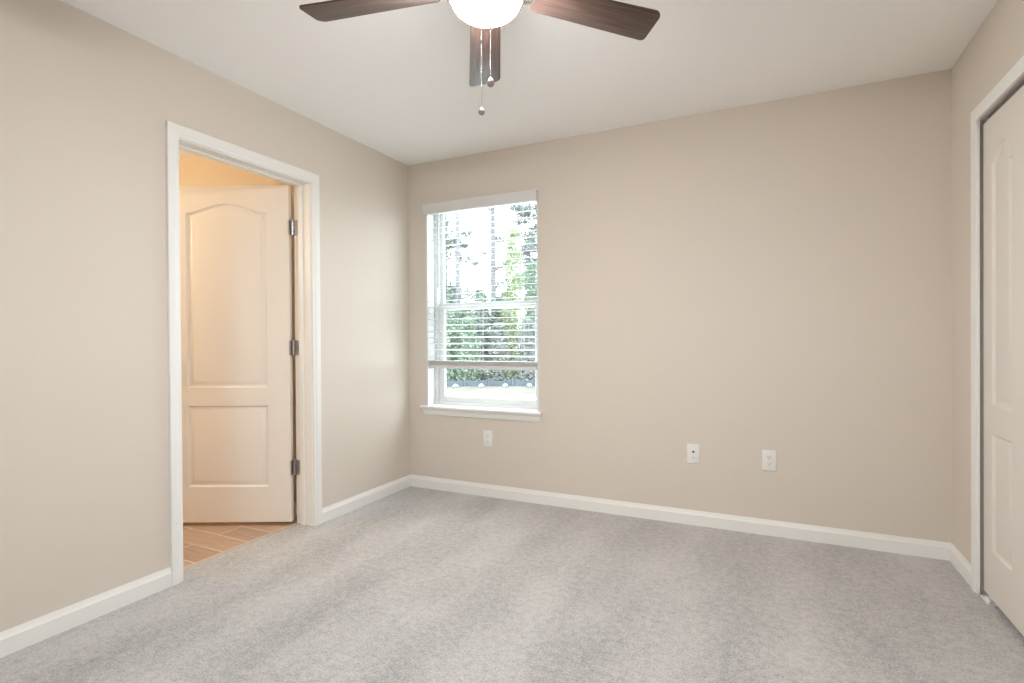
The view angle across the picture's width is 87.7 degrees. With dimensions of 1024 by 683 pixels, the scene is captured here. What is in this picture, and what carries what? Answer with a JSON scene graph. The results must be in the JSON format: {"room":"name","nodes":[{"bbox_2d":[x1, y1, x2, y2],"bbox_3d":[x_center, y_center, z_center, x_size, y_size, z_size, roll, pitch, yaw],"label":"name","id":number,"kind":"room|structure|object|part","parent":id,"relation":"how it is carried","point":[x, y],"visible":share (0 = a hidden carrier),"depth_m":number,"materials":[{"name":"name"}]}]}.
{"room":"empty bedroom","nodes":[
{"label":"empty bedroom","id":0,"kind":"room"},
{"bbox_2d":[0,0,409,631],"bbox_3d":[-1.692,-0.106,2.322,0.131,2.440,4.231,0,0,26],"label":"wall","id":1,"kind":"structure","parent":0,"point":[86,102],"depth_m":2.23,"materials":[{"name":"beige paint"}]},
{"bbox_2d":[0,475,410,657],"bbox_3d":[-1.652,1.072,2.231,0.014,0.086,4.081,0,0,26],"label":"baseboard","id":2,"kind":"structure","parent":1,"relation":"attached to","point":[19,637],"depth_m":2.19,"materials":[{"name":"white paint"}]},
{"bbox_2d":[179,185,299,521],"bbox_3d":[-1.697,0.071,3.235,0.812,2.034,0.159,0,0,0],"label":"door","id":3,"kind":"structure","parent":1,"relation":"in","point":[238,348],"depth_m":3.22,"materials":[{"name":"white paint"}]},
{"bbox_2d":[165,120,321,585],"bbox_3d":[-1.424,0.050,2.862,0.148,2.118,0.911,0,0,26],"label":"door frame","id":4,"kind":"structure","parent":1,"relation":"attached to","point":[178,137],"depth_m":3.13,"materials":[{"name":"white paint"}]},
{"bbox_2d":[179,155,296,501],"bbox_3d":[-2.525,-0.103,2.825,1.806,2.440,2.260,0,0,26],"label":"wall","id":5,"kind":"structure","parent":0,"point":[194,170],"depth_m":3.64,"materials":[{"name":"beige paint"}]},
{"bbox_2d":[294,501,296,515],"bbox_3d":[-2.030,1.065,3.712,1.686,0.086,0.014,0,0,26],"label":"baseboard","id":6,"kind":"structure","parent":5,"relation":"attached to","point":[295,502],"depth_m":3.40,"materials":[{"name":"white paint"}]},
{"bbox_2d":[0,486,1023,682],"bbox_3d":[-0.679,1.211,1.784,6.028,0.200,4.351,0,0,26],"label":"floor","id":7,"kind":"structure","parent":0,"point":[411,584],"depth_m":2.19,"materials":[{"name":"grey carpet"}]},
{"bbox_2d":[183,523,297,568],"bbox_3d":[-1.480,1.107,2.899,0.015,0.004,0.785,0,0,26],"label":"threshold","id":8,"kind":"object","parent":7,"relation":"on","point":[294,523],"visible":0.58,"depth_m":2.87,"materials":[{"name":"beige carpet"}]},
{"bbox_2d":[61,0,997,165],"bbox_3d":[-0.696,-1.389,1.767,6.028,0.120,4.351,0,0,26],"label":"ceiling","id":9,"kind":"structure","parent":0,"point":[394,83],"depth_m":2.51,"materials":[{"name":"white paint"}]},
{"bbox_2d":[299,0,659,115],"bbox_3d":[-0.106,-0.994,1.643,1.163,0.674,1.162,0,0,26],"label":"ceiling fan","id":10,"kind":"object","parent":9,"relation":"hanging from","point":[485,18],"visible":1,"depth_m":1.77,"materials":[{"name":"brown wood"}]},
{"bbox_3d":[-0.459,-1.099,1.736,0.450,0.038,0.131,0,0,11],"label":"blade","id":11,"kind":"part","parent":10,"relation":"part of","materials":[{"name":"brown wood"}]},
{"bbox_3d":[-0.087,-0.892,1.559,0.006,0.432,0.043,0,0,8],"label":"pull chain","id":12,"kind":"part","parent":10,"relation":"part of","materials":[{"name":"grey metal"}]},
{"bbox_3d":[-0.103,-1.103,2.047,0.131,0.038,0.450,0,0,-3],"label":"blade","id":13,"kind":"part","parent":10,"relation":"part of","materials":[{"name":"brown wood"}]},
{"bbox_3d":[-0.081,-1.039,1.663,0.219,0.063,0.219,0,0,26],"label":"lamp shade","id":14,"kind":"part","parent":10,"relation":"part of","materials":[{"name":"white glass"}]},
{"bbox_3d":[-0.065,-0.935,1.560,0.006,0.347,0.043,0,0,-4],"label":"pull chain","id":15,"kind":"part","parent":10,"relation":"part of","materials":[{"name":"grey metal"}]},
{"bbox_3d":[0.282,-1.104,1.790,0.450,0.038,0.131,-1,0,-19],"label":"blade","id":16,"kind":"part","parent":10,"relation":"part of","materials":[{"name":"brown wood"}]},
{"bbox_2d":[408,69,951,542],"bbox_3d":[1.092,-0.130,3.252,4.091,2.440,0.150,0,0,26],"label":"wall","id":17,"kind":"structure","parent":0,"point":[736,283],"depth_m":3.06,"materials":[{"name":"beige paint"}]},
{"bbox_2d":[420,189,542,421],"bbox_3d":[-0.215,-0.248,3.856,0.983,1.575,0.186,0,0,26],"label":"window","id":18,"kind":"structure","parent":17,"relation":"in","point":[438,403],"depth_m":3.99,"materials":[{"name":"white plastic"}]},
{"bbox_2d":[422,189,537,369],"bbox_3d":[-0.228,-0.413,3.808,0.921,1.215,0.098,0,0,26],"label":"window blind","id":19,"kind":"object","parent":18,"relation":"attached to","point":[529,196],"visible":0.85,"depth_m":3.79,"materials":[{"name":"white plastic"}]},
{"bbox_3d":[-0.528,-0.389,3.974,0.006,1.110,0.054,0,0,26],"label":"ladder cord","id":20,"kind":"part","parent":19,"relation":"part of","materials":[{"name":"white fabric"}]},
{"bbox_3d":[-0.217,-0.390,3.826,0.006,1.110,0.054,0,0,26],"label":"ladder cord","id":21,"kind":"part","parent":19,"relation":"part of","materials":[{"name":"white fabric"}]},
{"bbox_3d":[-0.223,-0.989,3.823,0.877,0.056,0.056,0,0,26],"label":"head rail","id":22,"kind":"part","parent":19,"relation":"part of","materials":[{"name":"white plastic"}]},
{"bbox_3d":[-0.215,0.182,3.830,0.875,0.024,0.052,0,0,26],"label":"rail","id":23,"kind":"part","parent":19,"relation":"part of","materials":[{"name":"white plastic"}]},
{"bbox_3d":[0.075,-0.391,3.686,0.006,1.110,0.054,0,0,26],"label":"ladder cord","id":24,"kind":"part","parent":19,"relation":"part of","materials":[{"name":"white fabric"}]},
{"bbox_3d":[-0.221,0.483,3.837,0.983,0.020,0.134,0,0,26],"label":"sill","id":25,"kind":"part","parent":18,"relation":"part of","materials":[{"name":"white paint"}]},
{"bbox_3d":[-0.171,-0.627,3.914,0.833,0.766,0.022,0,0,26],"label":"sash","id":26,"kind":"part","parent":18,"relation":"part of","materials":[{"name":"white plastic"}]},
{"bbox_3d":[-0.179,0.079,3.892,0.823,0.761,0.032,0,0,26],"label":"sash","id":27,"kind":"part","parent":18,"relation":"part of","materials":[{"name":"white plastic"}]},
{"bbox_2d":[483,430,492,446],"bbox_3d":[-0.170,0.684,3.776,0.074,0.116,0.008,0,0,26],"label":"outlet plate","id":28,"kind":"object","parent":17,"relation":"attached to","point":[487,435],"visible":1,"depth_m":3.77,"materials":[{"name":"white plastic"}]},
{"bbox_2d":[410,474,950,560],"bbox_3d":[0.704,1.048,3.358,3.291,0.086,0.014,0,0,26],"label":"baseboard","id":29,"kind":"structure","parent":17,"relation":"attached to","point":[819,534],"depth_m":3.14,"materials":[{"name":"white paint"}]},
{"bbox_2d":[687,444,699,463],"bbox_3d":[1.081,0.665,3.175,0.074,0.116,0.012,0,0,26],"label":"jack plate","id":30,"kind":"object","parent":17,"relation":"attached to","point":[693,450],"visible":1,"depth_m":3.17,"materials":[{"name":"white plastic"}]},
{"bbox_2d":[762,450,776,470],"bbox_3d":[1.449,0.666,3.001,0.074,0.116,0.008,0,0,26],"label":"duplex outlet","id":31,"kind":"object","parent":17,"relation":"attached to","point":[769,457],"visible":1,"depth_m":3.00,"materials":[{"name":"white plastic"}]},
{"bbox_2d":[766,454,772,466],"bbox_3d":[1.448,0.666,2.999,0.033,0.067,0.004,0,0,26],"label":"receptacle","id":32,"kind":"object","parent":31,"relation":"attached to","point":[769,457],"depth_m":3.00,"materials":[{"name":"white plastic"}]},
{"bbox_2d":[951,0,1023,593],"bbox_3d":[1.353,-0.116,0.782,0.110,2.440,4.081,0,0,26],"label":"wall","id":33,"kind":"structure","parent":0,"point":[997,45],"depth_m":2.44,"materials":[{"name":"beige paint"}]},
{"bbox_2d":[949,543,970,586],"bbox_3d":[2.112,1.045,2.505,0.014,0.086,0.338,0,0,26],"label":"baseboard","id":34,"kind":"structure","parent":33,"relation":"attached to","point":[963,566],"depth_m":2.50,"materials":[{"name":"white paint"}]},
{"bbox_2d":[971,55,1023,593],"bbox_3d":[1.655,0.048,1.561,0.018,2.097,1.741,0,0,26],"label":"door frame","id":35,"kind":"structure","parent":33,"relation":"attached to","point":[1016,73],"depth_m":2.30,"materials":[{"name":"white paint"}]},
{"bbox_2d":[980,80,1023,635],"bbox_3d":[1.682,0.075,1.555,0.048,2.043,1.625,0,0,26],"label":"door","id":36,"kind":"structure","parent":33,"relation":"in","point":[1003,128],"depth_m":2.09,"materials":[{"name":"white paint"}]},
{"label":"outside","id":37,"kind":"structure","parent":0,"visible":0},
{"bbox_2d":[446,353,534,394],"bbox_3d":[0.796,1.590,19.034,65.000,0.300,115.000,0,0,26],"label":"ground","id":38,"kind":"structure","parent":37,"point":[487,389],"depth_m":16.54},
{"bbox_2d":[445,298,450,360],"bbox_3d":[-3.051,-0.160,22.780,1.197,3.684,1.161,0,0,26],"label":"shrub","id":39,"kind":"object","parent":38,"relation":"on","point":[447,311],"visible":0.02,"depth_m":22.63,"materials":[{"name":"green plant"}]},
{"bbox_2d":[446,322,453,380],"bbox_3d":[-2.537,0.448,18.982,1.075,2.538,1.026,0,0,26],"label":"shrub","id":40,"kind":"object","parent":38,"relation":"on","point":[449,375],"visible":0.05,"depth_m":18.93,"materials":[{"name":"green plant"}]},
{"bbox_2d":[446,310,463,379],"bbox_3d":[-2.149,0.197,20.552,1.164,3.008,1.155,0,0,26],"label":"shrub","id":41,"kind":"object","parent":38,"relation":"on","point":[450,318],"visible":0.5,"depth_m":20.34,"materials":[{"name":"green plant"}]},
{"bbox_3d":[-2.196,0.397,20.510,0.127,2.215,0.570,0,0,39],"label":"stem","id":42,"kind":"part","parent":41,"relation":"part of","materials":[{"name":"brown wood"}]},
{"bbox_2d":[445,211,472,302],"bbox_3d":[-3.853,-5.783,29.384,2.996,14.573,3.330,0,0,26],"label":"pine tree","id":43,"kind":"object","parent":38,"relation":"on","point":[451,296],"visible":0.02,"depth_m":29.39,"materials":[{"name":"green plant"}]},
{"bbox_2d":[445,212,485,338],"bbox_3d":[-2.689,-5.783,25.067,3.177,14.614,3.000,0,0,-3],"label":"pine tree","id":44,"kind":"object","parent":38,"relation":"on","point":[451,289],"visible":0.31,"depth_m":24.96,"materials":[{"name":"green plant"}]},
{"bbox_2d":[455,316,482,380],"bbox_3d":[-1.517,0.327,19.021,0.998,2.559,1.024,0,0,26],"label":"shrub","id":45,"kind":"object","parent":38,"relation":"on","point":[468,373],"visible":0.71,"depth_m":18.84,"materials":[{"name":"green plant"}]},
{"bbox_2d":[459,301,480,358],"bbox_3d":[-1.871,-0.054,22.858,1.286,3.483,1.215,0,0,26],"label":"shrub","id":46,"kind":"object","parent":38,"relation":"on","point":[462,315],"visible":0.06,"depth_m":22.64,"materials":[{"name":"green plant"}]},
{"bbox_2d":[472,289,488,353],"bbox_3d":[-2.481,-1.133,40.086,1.883,5.823,1.790,-1,1,-43],"label":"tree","id":47,"kind":"object","parent":38,"relation":"on","point":[483,298],"visible":0.12,"depth_m":39.79,"materials":[{"name":"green plant"}]},
{"bbox_2d":[473,309,493,379],"bbox_3d":[-1.062,0.091,20.567,1.078,3.205,1.061,0,0,26],"label":"shrub","id":48,"kind":"object","parent":38,"relation":"on","point":[487,315],"visible":0.52,"depth_m":20.40,"materials":[{"name":"green plant"}]},
{"bbox_2d":[470,207,510,319],"bbox_3d":[-1.167,-7.388,33.939,3.022,17.689,2.604,0,0,36],"label":"pine tree","id":49,"kind":"object","parent":38,"relation":"on","point":[492,231],"visible":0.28,"depth_m":33.83,"materials":[{"name":"green plant"}]},
{"bbox_2d":[446,377,534,386],"bbox_3d":[-0.767,1.330,17.615,6.411,0.360,0.071,0,0,0],"label":"fence","id":50,"kind":"object","parent":38,"relation":"on","point":[488,382],"visible":0.3,"depth_m":17.61,"materials":[{"name":"grey fabric"}]},
{"bbox_2d":[483,322,509,380],"bbox_3d":[-0.542,0.466,18.969,0.927,2.380,0.999,0,0,26],"label":"shrub","id":51,"kind":"object","parent":38,"relation":"on","point":[498,376],"visible":0.72,"depth_m":18.88,"materials":[{"name":"green plant"}]},
{"bbox_3d":[-0.508,0.611,19.002,0.303,1.785,0.448,0,0,26],"label":"stem","id":52,"kind":"part","parent":51,"relation":"part of","materials":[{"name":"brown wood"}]},
{"bbox_2d":[485,296,508,375],"bbox_3d":[-0.628,-0.166,22.782,1.269,3.673,1.156,0,0,26],"label":"shrub","id":53,"kind":"object","parent":38,"relation":"on","point":[494,314],"visible":0.14,"depth_m":22.57,"materials":[{"name":"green plant"}]},
{"bbox_2d":[499,292,518,359],"bbox_3d":[-0.333,-0.961,37.448,1.726,5.552,1.881,0,0,26],"label":"shrub","id":54,"kind":"object","parent":38,"relation":"on","point":[501,294],"visible":0.04,"depth_m":37.21,"materials":[{"name":"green plant"}]},
{"bbox_2d":[501,228,526,379],"bbox_3d":[0.037,-1.355,20.380,1.212,5.993,1.144,0,0,26],"label":"tree","id":55,"kind":"object","parent":38,"relation":"on","point":[515,279],"visible":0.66,"depth_m":20.29,"materials":[{"name":"green plant"}]},
{"bbox_3d":[-0.111,-0.837,20.389,0.312,4.652,0.299,0,0,26],"label":"stem","id":56,"kind":"part","parent":55,"relation":"part of","materials":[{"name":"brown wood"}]},
{"bbox_2d":[502,202,536,339],"bbox_3d":[1.044,-4.429,29.086,3.555,11.805,3.131,0,0,30],"label":"pine tree","id":57,"kind":"object","parent":38,"relation":"on","point":[512,208],"visible":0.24,"depth_m":28.67,"materials":[{"name":"green plant"}]},
{"bbox_2d":[515,318,534,380],"bbox_3d":[0.547,0.381,18.985,1.022,2.497,0.978,0,0,26],"label":"shrub","id":58,"kind":"object","parent":38,"relation":"on","point":[529,374],"visible":0.59,"depth_m":18.85,"materials":[{"name":"green plant"}]},
{"bbox_2d":[518,261,536,361],"bbox_3d":[0.783,-0.838,21.856,1.213,4.994,1.224,-1,0,-34],"label":"shrub","id":59,"kind":"object","parent":38,"relation":"on","point":[533,267],"visible":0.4,"depth_m":21.75,"materials":[{"name":"green plant"}]},
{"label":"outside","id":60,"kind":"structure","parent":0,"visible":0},
{"bbox_2d":[446,391,534,399],"bbox_3d":[0.074,1.497,9.414,20.000,0.020,10.040,0,0,26],"label":"ground slab","id":61,"kind":"structure","parent":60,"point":[448,393],"depth_m":14.60,"materials":[{"name":"white concrete"}]}
]}

